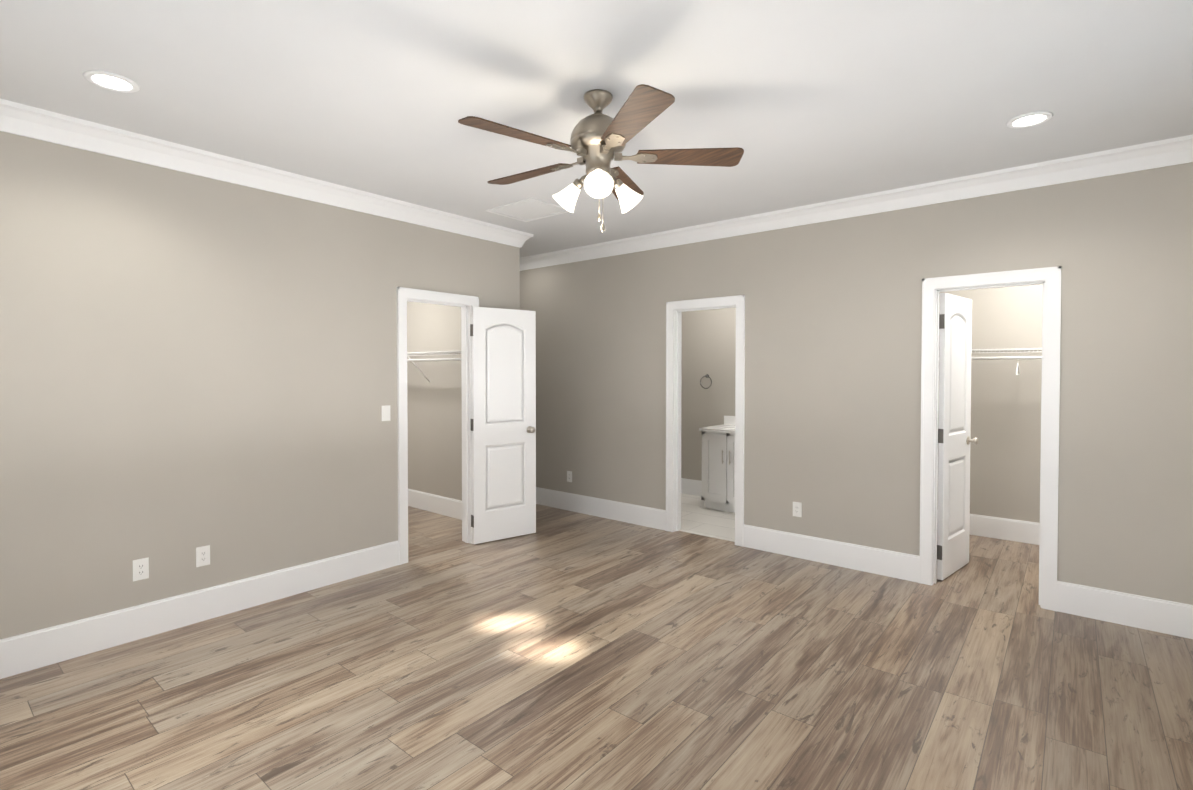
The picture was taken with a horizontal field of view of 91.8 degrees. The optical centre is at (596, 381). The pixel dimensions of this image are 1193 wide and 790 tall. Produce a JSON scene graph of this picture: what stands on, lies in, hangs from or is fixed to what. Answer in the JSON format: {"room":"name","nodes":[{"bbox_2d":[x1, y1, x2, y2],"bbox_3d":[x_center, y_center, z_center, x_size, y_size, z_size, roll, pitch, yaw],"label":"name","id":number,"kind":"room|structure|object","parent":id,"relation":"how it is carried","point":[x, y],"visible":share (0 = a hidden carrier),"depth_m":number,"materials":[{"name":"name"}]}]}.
{"room":"empty bedroom","nodes":[
{"label":"empty bedroom","id":0,"kind":"room"},
{"bbox_2d":[0,131,519,638],"bbox_3d":[-2.127,0.034,3.725,0.110,2.740,4.320,1,1,40],"label":"wall","id":1,"kind":"structure","parent":0,"point":[190,363],"depth_m":3.34,"materials":[{"name":"beige paint"}]},
{"bbox_2d":[133,557,148,580],"bbox_3d":[-2.510,1.033,3.185,0.008,0.115,0.070,1,1,40],"label":"electrical outlet","id":2,"kind":"object","parent":1,"relation":"attached to","point":[140,569],"visible":1,"depth_m":3.18,"materials":[{"name":"white plastic"}]},
{"bbox_2d":[196,545,209,566],"bbox_3d":[-2.322,1.030,3.413,0.008,0.115,0.070,1,1,40],"label":"electrical outlet","id":3,"kind":"object","parent":1,"relation":"attached to","point":[202,555],"visible":1,"depth_m":3.41,"materials":[{"name":"white plastic"}]},
{"bbox_2d":[0,98,533,247],"bbox_3d":[-1.947,-1.274,3.762,0.092,0.125,4.182,1,1,40],"label":"crown molding","id":4,"kind":"structure","parent":1,"relation":"attached to","point":[39,124],"depth_m":3.43,"materials":[{"name":"white wood"}]},
{"bbox_2d":[382,405,390,420],"bbox_3d":[-1.567,0.234,4.310,0.013,0.115,0.070,1,1,40],"label":"switch plate","id":5,"kind":"object","parent":1,"relation":"attached to","point":[386,413],"visible":1,"depth_m":4.31,"materials":[{"name":"white plastic"}]},
{"bbox_2d":[397,287,478,564],"bbox_3d":[-1.309,0.332,4.721,0.154,2.110,0.770,1,1,40],"label":"door frame","id":6,"kind":"structure","parent":1,"relation":"attached to","point":[466,303],"depth_m":4.57,"materials":[{"name":"white wood"}]},
{"bbox_2d":[470,307,535,543],"bbox_3d":[-0.806,0.368,5.067,0.614,2.010,0.171,-1,1,-36],"label":"door","id":7,"kind":"structure","parent":1,"relation":"in","point":[503,424],"depth_m":5.04,"materials":[{"name":"white wood"}]},
{"bbox_2d":[407,301,461,500],"bbox_3d":[-1.755,-0.008,6.147,2.400,2.740,0.110,1,1,40],"label":"wall","id":8,"kind":"structure","parent":0,"point":[434,408],"depth_m":6.02,"materials":[{"name":"beige paint"}]},
{"bbox_2d":[407,351,460,381],"bbox_3d":[-1.845,-0.144,5.950,2.274,0.305,0.302,1,1,40],"label":"closet shelf","id":9,"kind":"object","parent":8,"relation":"attached to","point":[431,353],"visible":0.38,"depth_m":5.63,"materials":[{"name":"white wood"}]},
{"bbox_2d":[0,504,1192,789],"bbox_3d":[-0.370,1.460,3.985,7.500,0.120,7.100,1,1,40],"label":"floor","id":10,"kind":"structure","parent":0,"point":[564,650],"depth_m":2.71,"materials":[{"name":"brown wood"}]},
{"bbox_2d":[679,493,734,541],"bbox_3d":[1.465,1.378,5.698,2.750,0.024,1.440,1,1,40],"label":"floor","id":11,"kind":"structure","parent":10,"relation":"on","point":[697,517],"depth_m":5.70,"materials":[{"name":"beige tile"}]},
{"bbox_2d":[699,416,734,512],"bbox_3d":[1.519,0.854,6.179,0.634,1.015,0.604,1,1,40],"label":"bathroom vanity","id":12,"kind":"object","parent":11,"relation":"on","point":[718,467],"visible":0.5,"depth_m":6.06,"materials":[{"name":"white wood"}]},
{"bbox_2d":[0,0,1192,257],"bbox_3d":[-0.370,-1.400,3.936,7.500,0.120,7.100,1,1,40],"label":"ceiling","id":13,"kind":"structure","parent":0,"point":[804,102],"depth_m":2.58,"materials":[{"name":"paint"}]},
{"bbox_2d":[83,70,139,92],"bbox_3d":[-2.118,-1.311,2.527,0.190,0.010,0.190,1,1,40],"label":"recessed light","id":14,"kind":"object","parent":13,"relation":"in","point":[111,81],"visible":1,"depth_m":2.52,"materials":[{"name":"white"}]},
{"bbox_2d":[486,197,568,221],"bbox_3d":[-0.531,-1.345,4.543,0.520,0.009,0.430,1,1,40],"label":"ceiling vent","id":15,"kind":"object","parent":13,"relation":"in","point":[529,209],"visible":0.92,"depth_m":4.53,"materials":[{"name":"white metal"}]},
{"bbox_2d":[458,84,743,231],"bbox_3d":[-0.029,-1.001,2.686,1.259,0.634,1.290,1,1,40],"label":"fan","id":16,"kind":"object","parent":13,"relation":"hanging from","point":[599,140],"visible":1,"depth_m":2.61,"materials":[{"name":"brown wood"}]},
{"bbox_2d":[1006,111,1052,127],"bbox_3d":[2.179,-1.317,2.910,0.190,0.010,0.190,1,1,40],"label":"recessed light","id":17,"kind":"object","parent":13,"relation":"in","point":[1030,119],"visible":1,"depth_m":2.90,"materials":[{"name":"white plastic"}]},
{"bbox_2d":[681,308,735,480],"bbox_3d":[1.968,-0.010,6.283,2.750,2.740,0.140,1,1,40],"label":"wall","id":18,"kind":"structure","parent":0,"point":[709,342],"depth_m":6.78,"materials":[{"name":"beige paint"}]},
{"bbox_2d":[700,374,711,388],"bbox_3d":[1.282,-0.004,6.732,0.154,0.170,0.041,1,1,40],"label":"towel ring","id":19,"kind":"object","parent":18,"relation":"attached to","point":[706,375],"visible":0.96,"depth_m":6.73,"materials":[{"name":"silver metal"}]},
{"bbox_2d":[520,162,1192,604],"bbox_3d":[1.216,0.013,4.940,6.120,2.740,0.110,1,1,40],"label":"wall","id":20,"kind":"structure","parent":0,"point":[832,436],"depth_m":4.17,"materials":[{"name":"beige paint"}]},
{"bbox_2d":[567,471,571,481],"bbox_3d":[-0.287,1.003,6.121,0.070,0.115,0.008,1,1,40],"label":"electrical outlet","id":21,"kind":"object","parent":20,"relation":"attached to","point":[569,476],"visible":1,"depth_m":6.12,"materials":[{"name":"white plastic"}]},
{"bbox_2d":[0,478,1192,678],"bbox_3d":[-0.370,1.307,3.983,7.100,0.185,6.700,1,1,40],"label":"baseboard","id":22,"kind":"structure","parent":20,"relation":"attached to","point":[28,651],"depth_m":3.64,"materials":[{"name":"white wood"}]},
{"bbox_2d":[666,295,744,546],"bbox_3d":[0.983,0.325,5.138,0.765,2.110,0.154,1,1,40],"label":"door frame","id":23,"kind":"structure","parent":20,"relation":"attached to","point":[675,310],"depth_m":5.28,"materials":[{"name":"white wood"}]},
{"bbox_2d":[793,502,801,516],"bbox_3d":[1.587,1.009,4.574,0.070,0.115,0.008,1,1,40],"label":"electrical outlet","id":24,"kind":"object","parent":20,"relation":"attached to","point":[797,509],"visible":1,"depth_m":4.57,"materials":[{"name":"white plastic"}]},
{"bbox_2d":[520,134,1192,270],"bbox_3d":[1.152,-1.293,4.840,5.900,0.125,0.092,1,1,40],"label":"crown molding","id":25,"kind":"structure","parent":20,"relation":"attached to","point":[1178,150],"depth_m":3.98,"materials":[{"name":"white wood"}]},
{"bbox_2d":[937,293,977,579],"bbox_3d":[2.626,0.382,4.233,0.591,2.010,0.171,-1,1,-41],"label":"door","id":26,"kind":"structure","parent":20,"relation":"in","point":[954,420],"depth_m":4.18,"materials":[{"name":"white wood"}]},
{"bbox_2d":[919,266,1060,611],"bbox_3d":[2.580,0.347,3.820,0.747,2.110,0.154,1,1,40],"label":"door frame","id":27,"kind":"structure","parent":20,"relation":"attached to","point":[1049,278],"depth_m":3.64,"materials":[{"name":"white wood"}]},
{"bbox_2d":[937,284,1042,522],"bbox_3d":[2.719,-0.002,5.826,4.710,2.740,0.110,1,1,40],"label":"wall","id":28,"kind":"structure","parent":0,"point":[1005,455],"depth_m":5.05,"materials":[{"name":"beige paint"}]},
{"bbox_2d":[971,348,1041,359],"bbox_3d":[3.732,-0.123,4.719,1.724,0.305,0.302,1,1,40],"label":"closet shelf","id":29,"kind":"object","parent":28,"relation":"attached to","point":[1008,357],"visible":0.31,"depth_m":4.84,"materials":[{"name":"white wood"}]}
]}

